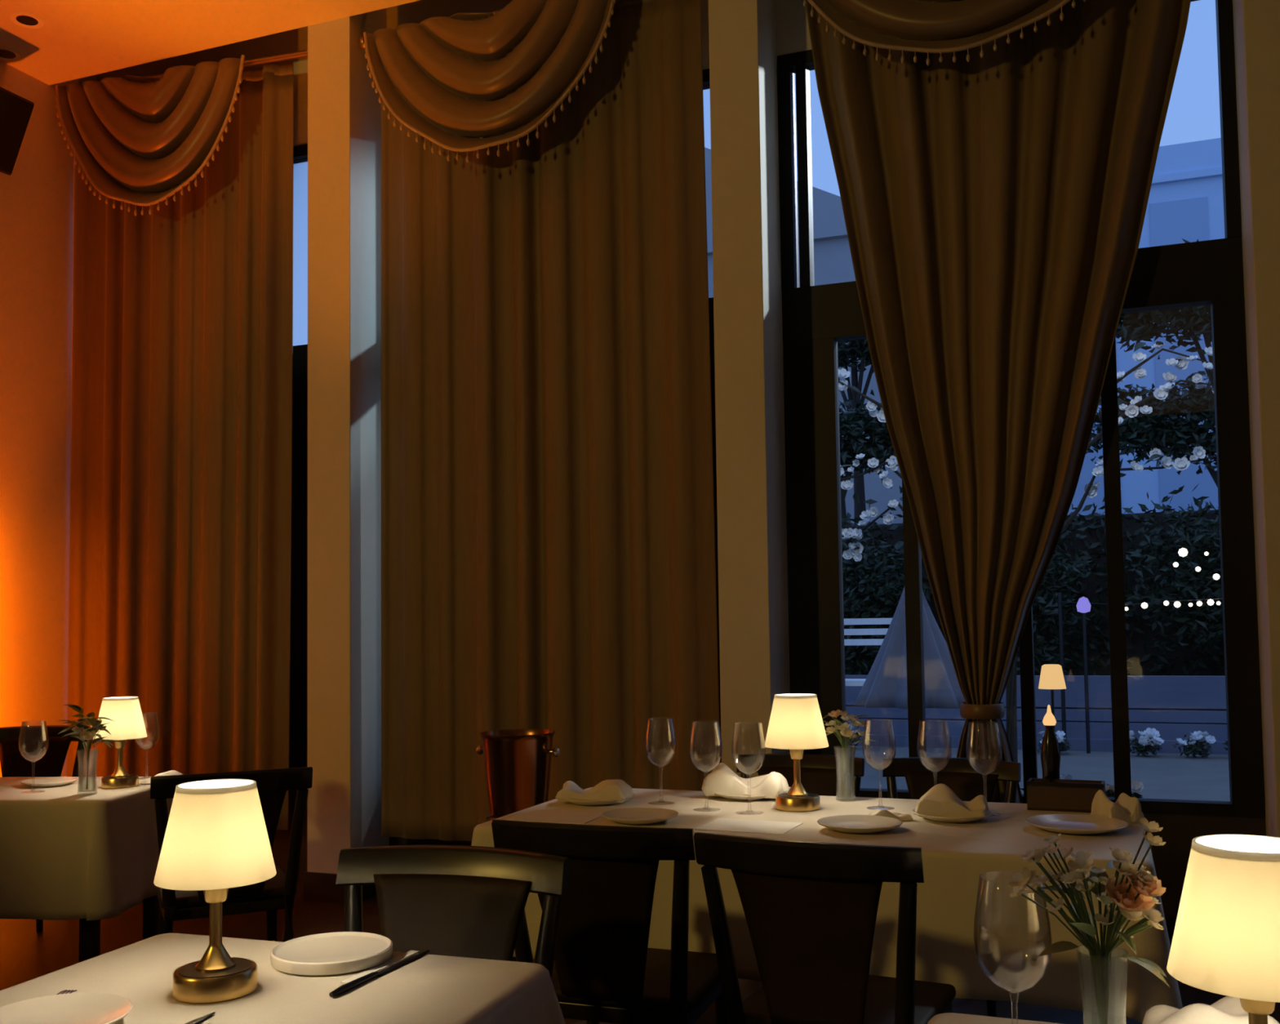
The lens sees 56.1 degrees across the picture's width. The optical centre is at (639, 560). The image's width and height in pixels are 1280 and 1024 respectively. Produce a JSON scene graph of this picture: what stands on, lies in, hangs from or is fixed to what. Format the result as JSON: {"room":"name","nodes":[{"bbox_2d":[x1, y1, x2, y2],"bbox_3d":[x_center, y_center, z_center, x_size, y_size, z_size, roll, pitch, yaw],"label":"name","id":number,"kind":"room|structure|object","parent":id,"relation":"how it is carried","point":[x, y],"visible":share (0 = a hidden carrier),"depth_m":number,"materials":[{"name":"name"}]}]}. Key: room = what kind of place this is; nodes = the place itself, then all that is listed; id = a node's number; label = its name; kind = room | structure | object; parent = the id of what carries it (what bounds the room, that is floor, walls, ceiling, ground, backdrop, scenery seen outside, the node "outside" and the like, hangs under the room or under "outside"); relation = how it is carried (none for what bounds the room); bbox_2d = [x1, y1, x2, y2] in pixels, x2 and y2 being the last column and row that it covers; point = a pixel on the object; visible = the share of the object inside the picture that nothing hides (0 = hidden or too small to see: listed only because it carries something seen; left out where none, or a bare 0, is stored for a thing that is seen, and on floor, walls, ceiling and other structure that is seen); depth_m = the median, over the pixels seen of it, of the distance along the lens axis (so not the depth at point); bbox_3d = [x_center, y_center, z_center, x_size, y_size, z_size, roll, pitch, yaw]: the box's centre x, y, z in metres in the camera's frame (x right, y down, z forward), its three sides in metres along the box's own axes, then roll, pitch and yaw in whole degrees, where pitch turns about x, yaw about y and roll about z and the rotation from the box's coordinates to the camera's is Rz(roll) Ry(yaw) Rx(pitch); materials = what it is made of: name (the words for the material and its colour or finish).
{"room":"restaurant dining room","nodes":[
{"label":"restaurant dining room","id":0,"kind":"room"},
{"bbox_2d":[0,60,96,777],"bbox_3d":[-5.054,-1.114,2.428,0.200,5.300,10.200,-2,-3,21],"label":"wall","id":1,"kind":"structure","parent":0,"point":[37,198],"depth_m":6.61,"materials":[{"name":"paint"}]},
{"bbox_2d":[0,86,34,175],"bbox_3d":[-3.386,-2.264,6.237,0.367,0.450,0.260,-2,-3,21],"label":"loudspeaker","id":2,"kind":"object","parent":1,"relation":"attached to","point":[15,110],"visible":1,"depth_m":6.24,"materials":[{"name":"plastic"}]},
{"bbox_2d":[0,0,418,84],"bbox_3d":[-0.579,-3.498,0.548,10.050,0.900,9.700,-2,-3,21],"label":"ceiling","id":3,"kind":"structure","parent":0,"point":[77,39],"depth_m":6.13,"materials":[{"name":"paint"}]},
{"bbox_2d":[0,46,22,61],"bbox_3d":[-3.383,-2.699,6.396,0.160,0.006,0.160,-2,-3,21],"label":"recessed light","id":4,"kind":"object","parent":3,"relation":"in","point":[7,54],"visible":1,"depth_m":6.41,"materials":[{"name":"white plastic"}]},
{"bbox_2d":[8,12,44,28],"bbox_3d":[-3.088,-2.721,6.048,0.160,0.006,0.160,-2,-3,21],"label":"recessed light","id":5,"kind":"object","parent":3,"relation":"in","point":[25,20],"visible":1,"depth_m":6.04,"materials":[{"name":"white plastic"}]},
{"bbox_2d":[306,8,389,873],"bbox_3d":[-1.497,-0.868,6.165,0.254,5.100,0.345,-2,-3,21],"label":"pillar","id":6,"kind":"structure","parent":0,"point":[344,108],"depth_m":6.02,"materials":[{"name":"paint"}]},
{"bbox_2d":[62,47,307,86],"bbox_3d":[-2.484,-2.655,6.536,1.736,0.157,0.072,-2,-3,21],"label":"curtain rod","id":7,"kind":"object","parent":6,"relation":"attached to","point":[304,53],"visible":0.19,"depth_m":6.31,"materials":[{"name":"wood"}]},
{"bbox_2d":[54,54,244,215],"bbox_3d":[-2.679,-2.266,6.494,1.301,0.858,0.112,-2,-3,21],"label":"swag","id":8,"kind":"object","parent":7,"relation":"hanging from","point":[139,140],"visible":1,"depth_m":6.46},
{"bbox_2d":[66,60,293,830],"bbox_3d":[-2.533,-0.613,6.540,1.510,4.060,0.086,-2,-3,21],"label":"curtain","id":9,"kind":"object","parent":7,"relation":"hanging from","point":[180,579],"visible":0.73,"depth_m":6.49,"materials":[{"name":"beige fabric"}]},
{"bbox_2d":[302,871,376,904],"bbox_3d":[-1.466,1.608,6.027,0.278,0.140,0.354,-2,-3,21],"label":"baseboard","id":10,"kind":"structure","parent":6,"relation":"attached to","point":[317,886],"depth_m":5.88,"materials":[{"name":"brown wood"}]},
{"bbox_2d":[0,881,1279,1023],"bbox_3d":[-0.420,1.435,0.523,10.050,0.120,10.200,-2,-3,21],"label":"floor","id":11,"kind":"structure","parent":0,"point":[26,954],"depth_m":5.23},
{"bbox_2d":[0,724,88,932],"bbox_3d":[-2.920,1.238,5.625,0.505,0.882,0.544,0,-3,-8],"label":"dining chair","id":12,"kind":"object","parent":11,"relation":"on","point":[25,751],"visible":0.47,"depth_m":5.84,"materials":[{"name":"black paint"}]},
{"bbox_2d":[79,895,159,962],"bbox_3d":[-2.456,1.272,4.811,0.940,0.711,0.620,-1,-3,5],"label":"dining table","id":13,"kind":"object","parent":11,"relation":"on","point":[90,930],"visible":0.08,"depth_m":4.53,"materials":[{"name":"brown wood"}]},
{"bbox_2d":[0,776,173,920],"bbox_3d":[-2.465,1.128,4.833,1.131,0.432,0.810,-1,-3,5],"label":"tablecloth","id":14,"kind":"object","parent":13,"relation":"on","point":[70,851],"visible":0.71,"depth_m":4.44,"materials":[{"name":"white fabric"}]},
{"bbox_2d":[20,776,77,786],"bbox_3d":[-2.404,0.903,4.884,0.210,0.022,0.210,-2,-3,21],"label":"dinner plate","id":15,"kind":"object","parent":14,"relation":"on","point":[53,781],"visible":1,"depth_m":4.90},
{"bbox_2d":[93,696,146,788],"bbox_3d":[-2.091,0.730,4.829,0.201,0.356,0.201,2,-4,-42],"label":"table lamp","id":16,"kind":"object","parent":14,"relation":"on","point":[126,711],"visible":0.97,"depth_m":4.77,"materials":[{"name":"fabric"}]},
{"bbox_2d":[139,769,183,784],"bbox_3d":[-1.969,0.893,4.958,0.090,0.038,0.208,-1,-3,8],"label":"napkin","id":17,"kind":"object","parent":14,"relation":"on","point":[147,780],"visible":0.33,"depth_m":4.93,"materials":[{"name":"fabric"}]},
{"bbox_3d":[-2.125,0.812,4.615,0.078,0.170,0.078,-2,-3,21],"label":"glass vase","id":18,"kind":"object","parent":14,"relation":"on","visible":0},
{"bbox_2d":[57,704,119,789],"bbox_3d":[-2.127,0.714,4.616,0.224,0.332,0.218,-2,-3,21],"label":"flower bouquet","id":19,"kind":"object","parent":18,"relation":"in","point":[89,733],"visible":1,"depth_m":4.60,"materials":[{"name":"green plant"}]},
{"bbox_2d":[150,766,312,942],"bbox_3d":[-1.412,1.137,4.095,0.505,0.882,0.544,1,-3,-25],"label":"dining chair","id":20,"kind":"object","parent":11,"relation":"on","point":[279,891],"visible":0.52,"depth_m":3.98,"materials":[{"name":"black paint"}]},
{"bbox_2d":[335,844,569,979],"bbox_3d":[-0.436,1.026,2.240,0.505,0.882,0.544,-2,-3,15],"label":"dining chair","id":21,"kind":"object","parent":11,"relation":"on","point":[457,900],"visible":0.73,"depth_m":2.46,"materials":[{"name":"black paint"}]},
{"bbox_2d":[491,818,735,1023],"bbox_3d":[-0.039,1.059,2.972,0.505,0.882,0.544,-2,-3,20],"label":"dining chair","id":22,"kind":"object","parent":11,"relation":"on","point":[605,969],"visible":0.78,"depth_m":2.79,"materials":[{"name":"wood"}]},
{"bbox_2d":[736,753,864,796],"bbox_3d":[0.553,1.160,4.470,0.505,0.821,0.544,-2,-3,21],"label":"dining chair","id":23,"kind":"object","parent":11,"relation":"on","point":[820,774],"visible":0.32,"depth_m":4.67,"materials":[{"name":"black paint"}]},
{"bbox_2d":[511,956,1125,1023],"bbox_3d":[0.528,1.148,3.594,1.790,0.748,0.830,-2,-3,21],"label":"dining table","id":24,"kind":"object","parent":11,"relation":"on","point":[1112,1019],"visible":0.02,"depth_m":2.95,"materials":[{"name":"brown wood"}]},
{"bbox_2d":[471,786,1182,1022],"bbox_3d":[0.526,0.949,3.596,1.957,0.362,1.006,-2,-3,21],"label":"tablecloth","id":25,"kind":"object","parent":24,"relation":"on","point":[977,939],"visible":0.4,"depth_m":3.04,"materials":[{"name":"white fabric"}]},
{"bbox_2d":[505,809,603,823],"bbox_3d":[-0.255,0.782,3.666,0.260,0.002,0.200,-2,-3,19],"label":"paper menu","id":26,"kind":"object","parent":25,"relation":"on","point":[534,815],"visible":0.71,"depth_m":3.65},
{"bbox_2d":[561,796,628,805],"bbox_3d":[-0.148,0.785,3.946,0.230,0.022,0.230,-2,-3,21],"label":"dinner plate","id":27,"kind":"object","parent":25,"relation":"on","point":[575,802],"visible":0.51,"depth_m":3.86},
{"bbox_2d":[555,779,635,802],"bbox_3d":[-0.148,0.752,3.947,0.239,0.065,0.130,-2,-3,15],"label":"napkin","id":28,"kind":"object","parent":27,"relation":"on","point":[606,789],"visible":0.86,"depth_m":3.90,"materials":[{"name":"fabric"}]},
{"bbox_2d":[601,807,679,824],"bbox_3d":[0.001,0.763,3.568,0.230,0.022,0.230,-2,-3,21],"label":"dinner plate","id":29,"kind":"object","parent":25,"relation":"on","point":[634,815],"visible":1,"depth_m":3.60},
{"bbox_2d":[714,792,766,800],"bbox_3d":[0.354,0.781,4.010,0.224,0.022,0.224,-2,-3,21],"label":"dinner plate","id":30,"kind":"object","parent":25,"relation":"on","point":[753,797],"visible":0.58,"depth_m":3.92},
{"bbox_2d":[701,762,790,798],"bbox_3d":[0.353,0.732,4.013,0.280,0.098,0.140,-2,-3,21],"label":"napkin","id":31,"kind":"object","parent":30,"relation":"on","point":[722,780],"visible":0.94,"depth_m":3.97,"materials":[{"name":"fabric"}]},
{"bbox_2d":[694,817,803,835],"bbox_3d":[0.314,0.763,3.447,0.260,0.002,0.200,-2,-3,24],"label":"paper menu","id":32,"kind":"object","parent":25,"relation":"on","point":[770,827],"visible":1,"depth_m":3.44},
{"bbox_2d":[764,693,828,811],"bbox_3d":[0.493,0.601,3.778,0.201,0.356,0.201,0,-3,-13],"label":"table lamp","id":33,"kind":"object","parent":25,"relation":"on","point":[796,725],"visible":1,"depth_m":3.72,"materials":[{"name":"fabric"}]},
{"bbox_2d":[789,749,804,759],"bbox_3d":[0.493,0.593,3.779,0.047,0.062,0.047,0,-3,-13],"label":"socket","id":34,"kind":"object","parent":33,"relation":"attached to","point":[794,753],"depth_m":3.76,"materials":[{"name":"gold metal"}]},
{"bbox_2d":[817,814,902,833],"bbox_3d":[0.617,0.744,3.374,0.236,0.022,0.236,-2,-3,21],"label":"dinner plate","id":35,"kind":"object","parent":25,"relation":"on","point":[851,824],"visible":1,"depth_m":3.41,"materials":[{"name":"ceramic"}]},
{"bbox_2d":[869,808,912,821],"bbox_3d":[0.735,0.746,3.527,0.125,0.033,0.050,-1,-3,4],"label":"napkin","id":36,"kind":"object","parent":25,"relation":"on","point":[903,817],"visible":0.53,"depth_m":3.51,"materials":[{"name":"fabric"}]},
{"bbox_2d":[911,808,992,822],"bbox_3d":[0.917,0.748,3.527,0.230,0.022,0.230,-2,-3,21],"label":"dinner plate","id":37,"kind":"object","parent":25,"relation":"on","point":[947,820],"visible":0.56,"depth_m":3.44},
{"bbox_2d":[915,783,988,818],"bbox_3d":[0.916,0.703,3.529,0.208,0.089,0.120,-2,-3,18],"label":"napkin","id":38,"kind":"object","parent":37,"relation":"on","point":[940,801],"visible":0.88,"depth_m":3.49,"materials":[{"name":"fabric"}]},
{"bbox_2d":[1040,704,1060,782],"bbox_3d":[1.288,0.609,3.766,0.064,0.315,0.064,-2,-3,21],"label":"candlestick","id":39,"kind":"object","parent":25,"relation":"on","point":[1050,750],"visible":0.73,"depth_m":3.75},
{"bbox_2d":[1025,777,1105,813],"bbox_3d":[1.306,0.718,3.677,0.224,0.088,0.104,-2,-3,24],"label":"box","id":40,"kind":"object","parent":25,"relation":"on","point":[1059,794],"visible":0.77,"depth_m":3.64,"materials":[{"name":"brown wood"}]},
{"bbox_2d":[1025,813,1128,835],"bbox_3d":[1.207,0.733,3.319,0.270,0.022,0.270,-2,-3,21],"label":"dinner plate","id":41,"kind":"object","parent":25,"relation":"on","point":[1067,824],"visible":1,"depth_m":3.35,"materials":[{"name":"ceramic"}]},
{"bbox_2d":[1089,789,1142,824],"bbox_3d":[1.362,0.703,3.433,0.104,0.091,0.100,0,-3,-13],"label":"napkin","id":42,"kind":"object","parent":25,"relation":"on","point":[1126,808],"visible":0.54,"depth_m":3.41,"materials":[{"name":"fabric"}]},
{"bbox_3d":[0.671,0.697,3.924,0.072,0.175,0.072,-2,-3,21],"label":"glass vase","id":43,"kind":"object","parent":25,"relation":"on","visible":0},
{"bbox_2d":[822,709,875,795],"bbox_3d":[0.678,0.625,3.928,0.187,0.283,0.187,1,-3,-29],"label":"flower bouquet","id":44,"kind":"object","parent":43,"relation":"in","point":[845,731],"visible":0.98,"depth_m":3.91,"materials":[{"name":"green plant"}]},
{"bbox_2d":[693,831,955,1023],"bbox_3d":[0.447,1.039,2.722,0.505,0.882,0.544,-2,-3,26],"label":"dining chair","id":45,"kind":"object","parent":11,"relation":"on","point":[810,908],"visible":0.99,"depth_m":2.55,"materials":[{"name":"black paint"}]},
{"bbox_2d":[882,756,1021,1017],"bbox_3d":[1.079,1.142,4.269,0.505,0.821,0.544,-2,-3,24],"label":"dining chair","id":46,"kind":"object","parent":11,"relation":"on","point":[968,778],"visible":0.28,"depth_m":4.48,"materials":[{"name":"black paint"}]},
{"bbox_3d":[-0.455,1.276,4.482,0.315,0.621,0.302,-2,-3,21],"label":"stand","id":47,"kind":"object","parent":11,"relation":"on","visible":0},
{"bbox_2d":[475,728,559,819],"bbox_3d":[-0.461,0.808,4.537,0.287,0.318,0.287,1,-3,-28],"label":"bucket","id":48,"kind":"object","parent":47,"relation":"on","point":[517,762],"visible":0.82,"depth_m":4.43,"materials":[{"name":"orange metal"}]},
{"bbox_3d":[-0.740,1.093,1.843,0.790,0.711,0.960,-2,-3,19],"label":"dining table","id":49,"kind":"object","parent":11,"relation":"on","visible":0},
{"bbox_2d":[0,933,565,1023],"bbox_3d":[-0.733,0.838,1.851,0.996,0.212,1.171,-2,-3,19],"label":"tablecloth","id":50,"kind":"object","parent":49,"relation":"on","point":[428,988],"visible":0.77,"depth_m":2.09,"materials":[{"name":"white fabric"}]},
{"bbox_2d":[0,992,132,1023],"bbox_3d":[-0.923,0.726,1.887,0.230,0.022,0.230,-2,-3,21],"label":"dinner plate","id":51,"kind":"object","parent":50,"relation":"on","point":[73,1007],"visible":1,"depth_m":1.95,"materials":[{"name":"ceramic"}]},
{"bbox_2d":[185,1012,215,1023],"bbox_3d":[-0.739,0.725,1.817,0.018,0.012,0.280,-2,-3,20],"label":"table knife","id":52,"kind":"object","parent":50,"relation":"on","point":[199,1020],"visible":1,"depth_m":1.91,"materials":[{"name":"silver metal"}]},
{"bbox_2d":[153,778,276,1004],"bbox_3d":[-0.735,0.567,2.081,0.201,0.356,0.201,-2,-3,21],"label":"table lamp","id":53,"kind":"object","parent":50,"relation":"on","point":[216,840],"visible":1,"depth_m":2.02,"materials":[{"name":"fabric"}]},
{"bbox_2d":[203,888,228,902],"bbox_3d":[-0.735,0.559,2.081,0.047,0.062,0.047,-2,-3,21],"label":"socket","id":54,"kind":"object","parent":53,"relation":"attached to","point":[216,895],"depth_m":2.06,"materials":[{"name":"gold metal"}]},
{"bbox_2d":[270,931,393,976],"bbox_3d":[-0.579,0.739,2.258,0.224,0.025,0.224,-2,-3,21],"label":"dinner plate","id":55,"kind":"object","parent":50,"relation":"on","point":[330,953],"visible":1,"depth_m":2.23,"materials":[{"name":"ceramic"}]},
{"bbox_2d":[328,950,429,996],"bbox_3d":[-0.464,0.739,2.166,0.017,0.012,0.300,-2,-3,23],"label":"table knife","id":56,"kind":"object","parent":50,"relation":"on","point":[342,988],"visible":1,"depth_m":2.12,"materials":[{"name":"black metal"}]},
{"bbox_2d":[340,950,419,983],"bbox_3d":[-0.475,0.746,2.207,0.020,0.002,0.220,-2,-3,23],"label":"fork","id":57,"kind":"object","parent":50,"relation":"on","point":[410,953],"visible":0.86,"depth_m":2.21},
{"bbox_3d":[0.814,1.050,1.332,0.960,0.699,0.780,-2,-3,21],"label":"dining table","id":58,"kind":"object","parent":11,"relation":"on","visible":0},
{"bbox_2d":[927,1012,1059,1023],"bbox_3d":[0.829,0.822,1.354,1.174,0.252,1.011,-2,-3,21],"label":"tablecloth","id":59,"kind":"object","parent":58,"relation":"on","point":[942,1018],"visible":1,"depth_m":1.91,"materials":[{"name":"white fabric"}]},
{"bbox_2d":[1142,995,1279,1023],"bbox_3d":[0.838,0.678,1.748,0.208,0.078,0.100,-2,-3,27],"label":"napkin","id":60,"kind":"object","parent":59,"relation":"on","point":[1227,1010],"visible":0.82,"depth_m":1.74,"materials":[{"name":"fabric"}]},
{"bbox_2d":[1166,834,1279,1023],"bbox_3d":[0.753,0.526,1.466,0.201,0.356,0.201,-1,-3,-4],"label":"table lamp","id":61,"kind":"object","parent":59,"relation":"on","point":[1226,938],"visible":1,"depth_m":1.42,"materials":[{"name":"fabric"}]},
{"bbox_2d":[1239,998,1275,1014],"bbox_3d":[0.753,0.518,1.466,0.047,0.062,0.047,-1,-3,-4],"label":"socket","id":62,"kind":"object","parent":61,"relation":"attached to","point":[1252,1006],"depth_m":1.45,"materials":[{"name":"gold metal"}]},
{"bbox_3d":[0.573,0.595,1.478,0.060,0.225,0.060,-2,-3,21],"label":"glass vase","id":63,"kind":"object","parent":59,"relation":"on","visible":0},
{"bbox_2d":[1008,817,1170,1023],"bbox_3d":[0.561,0.502,1.499,0.183,0.376,0.168,-2,-3,21],"label":"flower bouquet","id":64,"kind":"object","parent":63,"relation":"in","point":[1132,893],"visible":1,"depth_m":1.48,"materials":[{"name":"green plant"}]},
{"bbox_2d":[96,0,1193,163],"bbox_3d":[1.317,-3.023,5.449,9.650,1.350,0.160,-2,-3,21],"label":"wall","id":65,"kind":"structure","parent":0,"point":[793,33],"depth_m":6.54,"materials":[{"name":"paint"}]},
{"bbox_2d":[288,143,307,768],"bbox_3d":[-2.354,-0.532,6.697,1.747,3.430,0.090,-2,-3,21],"label":"window","id":66,"kind":"structure","parent":65,"relation":"in","point":[298,746],"depth_m":6.43,"materials":[{"name":"black metal"}]},
{"bbox_2d":[708,0,790,777],"bbox_3d":[0.493,-0.935,5.402,0.226,5.100,0.345,-2,-3,21],"label":"pillar","id":67,"kind":"structure","parent":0,"point":[754,644],"depth_m":5.25,"materials":[{"name":"paint"}]},
{"bbox_2d":[357,8,502,50],"bbox_3d":[-0.551,-2.668,5.792,1.887,0.072,0.072,-2,-3,21],"label":"curtain rod","id":68,"kind":"object","parent":67,"relation":"attached to","point":[361,42],"visible":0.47,"depth_m":6.09,"materials":[{"name":"wood"}]},
{"bbox_2d":[363,0,616,162],"bbox_3d":[-0.741,-2.284,5.749,1.384,0.780,0.110,-2,-3,21],"label":"swag","id":69,"kind":"object","parent":68,"relation":"hanging from","point":[461,82],"visible":1,"depth_m":5.72},
{"bbox_2d":[381,0,720,840],"bbox_3d":[-0.486,-0.668,5.763,1.760,4.030,0.086,-2,-3,21],"label":"curtain","id":70,"kind":"object","parent":68,"relation":"hanging from","point":[548,531],"visible":0.77,"depth_m":5.72,"materials":[{"name":"beige fabric"}]},
{"bbox_2d":[271,789,1266,946],"bbox_3d":[1.377,1.311,5.221,9.650,0.570,0.160,-2,-3,21],"label":"wall","id":71,"kind":"structure","parent":0,"point":[1171,860],"depth_m":4.84,"materials":[{"name":"brown wood"}]},
{"bbox_2d":[702,68,721,762],"bbox_3d":[-0.418,-0.598,5.955,1.893,3.430,0.090,-2,-3,21],"label":"window","id":72,"kind":"structure","parent":71,"relation":"in","point":[705,72],"depth_m":5.62,"materials":[{"name":"black metal"}]},
{"bbox_2d":[777,0,1265,817],"bbox_3d":[1.565,-0.666,5.194,1.906,3.430,0.090,-2,-3,21],"label":"window","id":73,"kind":"structure","parent":71,"relation":"in","point":[815,318],"depth_m":5.06,"materials":[{"name":"black metal"}]},
{"bbox_2d":[1232,0,1279,837],"bbox_3d":[2.487,-1.003,4.638,0.234,5.100,0.345,-2,-3,21],"label":"pillar","id":74,"kind":"structure","parent":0,"point":[1256,23],"depth_m":4.53,"materials":[{"name":"paint"}]},
{"bbox_3d":[1.432,-2.736,5.031,1.900,0.072,0.072,-2,-3,21],"label":"curtain rod","id":75,"kind":"object","parent":74,"relation":"attached to","visible":0},
{"bbox_2d":[803,0,1085,65],"bbox_3d":[1.327,-2.385,4.957,1.542,0.719,0.111,-2,-3,21],"label":"fringe","id":76,"kind":"object","parent":75,"relation":"hanging from","point":[932,26],"visible":1,"depth_m":4.98,"materials":[{"name":"fabric"}]},
{"bbox_2d":[805,0,1191,803],"bbox_3d":[1.502,-0.621,4.992,1.674,4.280,0.165,-2,-3,21],"label":"curtain","id":77,"kind":"object","parent":75,"relation":"hanging from","point":[994,205],"visible":0.78,"depth_m":5.00,"materials":[{"name":"beige fabric"}]},
{"bbox_2d":[960,702,1004,719],"bbox_3d":[1.407,0.614,4.932,0.180,0.060,0.225,-2,-3,21],"label":"tieback","id":78,"kind":"object","parent":77,"relation":"attached to","point":[995,711],"visible":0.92,"depth_m":4.84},
{"label":"outside","id":79,"kind":"structure","parent":0,"visible":0},
{"bbox_2d":[846,745,1230,800],"bbox_3d":[8.188,2.495,21.131,60.000,0.280,34.500,-2,-3,21],"label":"ground","id":80,"kind":"structure","parent":79,"point":[1165,775],"depth_m":10.66,"materials":[{"name":"concrete"}]},
{"bbox_2d":[704,146,902,524],"bbox_3d":[3.906,-3.769,29.243,6.600,13.200,5.400,-2,-3,21],"label":"building","id":81,"kind":"structure","parent":80,"relation":"on","point":[833,260],"depth_m":26.45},
{"bbox_2d":[837,338,874,524],"bbox_3d":[3.910,-1.126,19.709,6.828,6.927,2.443,-2,-3,21],"label":"tree","id":82,"kind":"object","parent":80,"relation":"on","point":[860,348],"visible":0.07,"depth_m":19.68,"materials":[{"name":"green plant"}]},
{"bbox_2d":[844,617,892,685],"bbox_3d":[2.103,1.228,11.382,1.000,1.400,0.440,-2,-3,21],"label":"garden bench","id":83,"kind":"object","parent":80,"relation":"on","point":[848,682],"visible":0.19,"depth_m":11.56,"materials":[{"name":"wood"}]},
{"bbox_2d":[839,389,898,525],"bbox_3d":[2.720,-0.107,16.951,4.762,4.639,1.374,-2,-3,24],"label":"tree","id":84,"kind":"object","parent":80,"relation":"on","point":[879,446],"visible":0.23,"depth_m":16.54,"materials":[{"name":"green plant"}]},
{"bbox_2d":[841,511,932,705],"bbox_3d":[2.416,0.709,14.603,2.568,2.782,1.453,-2,-3,21],"label":"hedge","id":85,"kind":"object","parent":80,"relation":"on","point":[891,588],"visible":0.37,"depth_m":14.35,"materials":[{"name":"green plant"}]},
{"bbox_2d":[853,586,965,708],"bbox_3d":[2.025,0.920,8.831,0.864,1.750,0.692,-1,-3,3],"label":"parasol","id":86,"kind":"object","parent":80,"relation":"on","point":[885,686],"visible":0.57,"depth_m":8.70,"materials":[{"name":"fabric"}]},
{"bbox_2d":[838,341,1216,762],"bbox_3d":[2.547,0.151,8.242,2.740,3.214,0.420,-2,-3,21],"label":"blossom tree","id":87,"kind":"object","parent":80,"relation":"on","point":[855,549],"visible":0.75,"depth_m":8.14,"materials":[{"name":"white plant"}]},
{"bbox_2d":[841,483,1226,723],"bbox_3d":[4.212,0.587,15.106,11.333,3.011,0.758,-2,-3,21],"label":"hedge","id":88,"kind":"object","parent":80,"relation":"on","point":[1089,544],"visible":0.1,"depth_m":14.35,"materials":[{"name":"green plant"}]},
{"bbox_2d":[844,675,1228,754],"bbox_3d":[3.846,1.597,12.683,18.000,0.752,0.350,-2,-3,21],"label":"wall","id":89,"kind":"structure","parent":80,"relation":"on","point":[1163,691],"depth_m":12.29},
{"bbox_2d":[1005,511,1098,707],"bbox_3d":[4.365,0.493,13.900,1.816,3.084,1.431,-2,-3,21],"label":"tree","id":90,"kind":"object","parent":80,"relation":"on","point":[1060,570],"visible":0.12,"depth_m":13.71,"materials":[{"name":"green plant"}]},
{"bbox_2d":[1038,663,1066,733],"bbox_3d":[2.921,1.249,8.470,0.200,1.030,0.200,-2,-3,21],"label":"lamp","id":91,"kind":"object","parent":80,"relation":"on","point":[1051,676],"visible":0.7,"depth_m":8.43,"materials":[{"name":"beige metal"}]},
{"bbox_2d":[1036,730,1072,753],"bbox_3d":[4.145,1.824,11.989,0.347,0.280,0.331,-2,-3,21],"label":"flowering bush","id":92,"kind":"object","parent":80,"relation":"on","point":[1061,740],"visible":0.44,"depth_m":11.95,"materials":[{"name":"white plant"}]},
{"bbox_2d":[1075,596,1091,753],"bbox_3d":[4.481,1.145,12.057,0.140,1.570,0.140,-2,-3,21],"label":"lantern","id":93,"kind":"object","parent":80,"relation":"on","point":[1083,605],"visible":1,"depth_m":12.04,"materials":[{"name":"black metal"}]},
{"bbox_2d":[1057,547,1222,751],"bbox_3d":[5.251,0.895,11.936,2.040,2.035,0.135,-2,-3,21],"label":"string lights","id":94,"kind":"object","parent":80,"relation":"on","point":[1183,552],"visible":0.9,"depth_m":12.28,"materials":[{"name":"black metal"}]},
{"bbox_2d":[1066,137,1224,515],"bbox_3d":[14.143,-3.038,26.811,13.700,11.200,6.120,-2,-3,21],"label":"building","id":95,"kind":"structure","parent":80,"relation":"on","point":[1185,201],"depth_m":24.95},
{"bbox_2d":[1128,727,1164,756],"bbox_3d":[4.902,1.770,11.703,0.389,0.284,0.315,-2,-3,21],"label":"flowering bush","id":96,"kind":"object","parent":80,"relation":"on","point":[1148,739],"visible":0.96,"depth_m":11.65,"materials":[{"name":"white plant"}]},
{"bbox_2d":[1085,370,1217,487],"bbox_3d":[7.534,-0.200,15.117,5.292,4.498,1.495,-2,-3,21],"label":"tree","id":97,"kind":"object","parent":80,"relation":"on","point":[1181,429],"visible":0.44,"depth_m":15.18,"materials":[{"name":"green plant"}]},
{"bbox_2d":[1103,497,1224,654],"bbox_3d":[6.756,0.519,12.998,3.212,2.871,1.429,-2,-3,18],"label":"tree","id":98,"kind":"object","parent":80,"relation":"on","point":[1207,535],"visible":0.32,"depth_m":13.25,"materials":[{"name":"green plant"}]},
{"bbox_2d":[1115,238,1213,386],"bbox_3d":[7.847,-1.145,16.024,7.564,6.471,2.141,-2,-3,24],"label":"tree","id":99,"kind":"object","parent":80,"relation":"on","point":[1194,321],"visible":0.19,"depth_m":16.27,"materials":[{"name":"green plant"}]},
{"bbox_2d":[1172,730,1216,758],"bbox_3d":[5.326,1.765,11.528,0.392,0.272,0.329,-2,-3,21],"label":"flowering bush","id":100,"kind":"object","parent":80,"relation":"on","point":[1195,746],"visible":1,"depth_m":11.47,"materials":[{"name":"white plant"}]},
{"bbox_3d":[2.052,1.351,5.314,0.840,0.520,0.200,-2,-3,21],"label":"window box","id":101,"kind":"object","parent":80,"relation":"on","visible":0},
{"bbox_2d":[1105,779,1143,797],"bbox_3d":[2.091,1.031,5.307,0.259,0.131,0.197,-2,-3,21],"label":"flowering bush","id":102,"kind":"object","parent":101,"relation":"on","point":[1136,786],"visible":0.34,"depth_m":5.27,"materials":[{"name":"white plant"}]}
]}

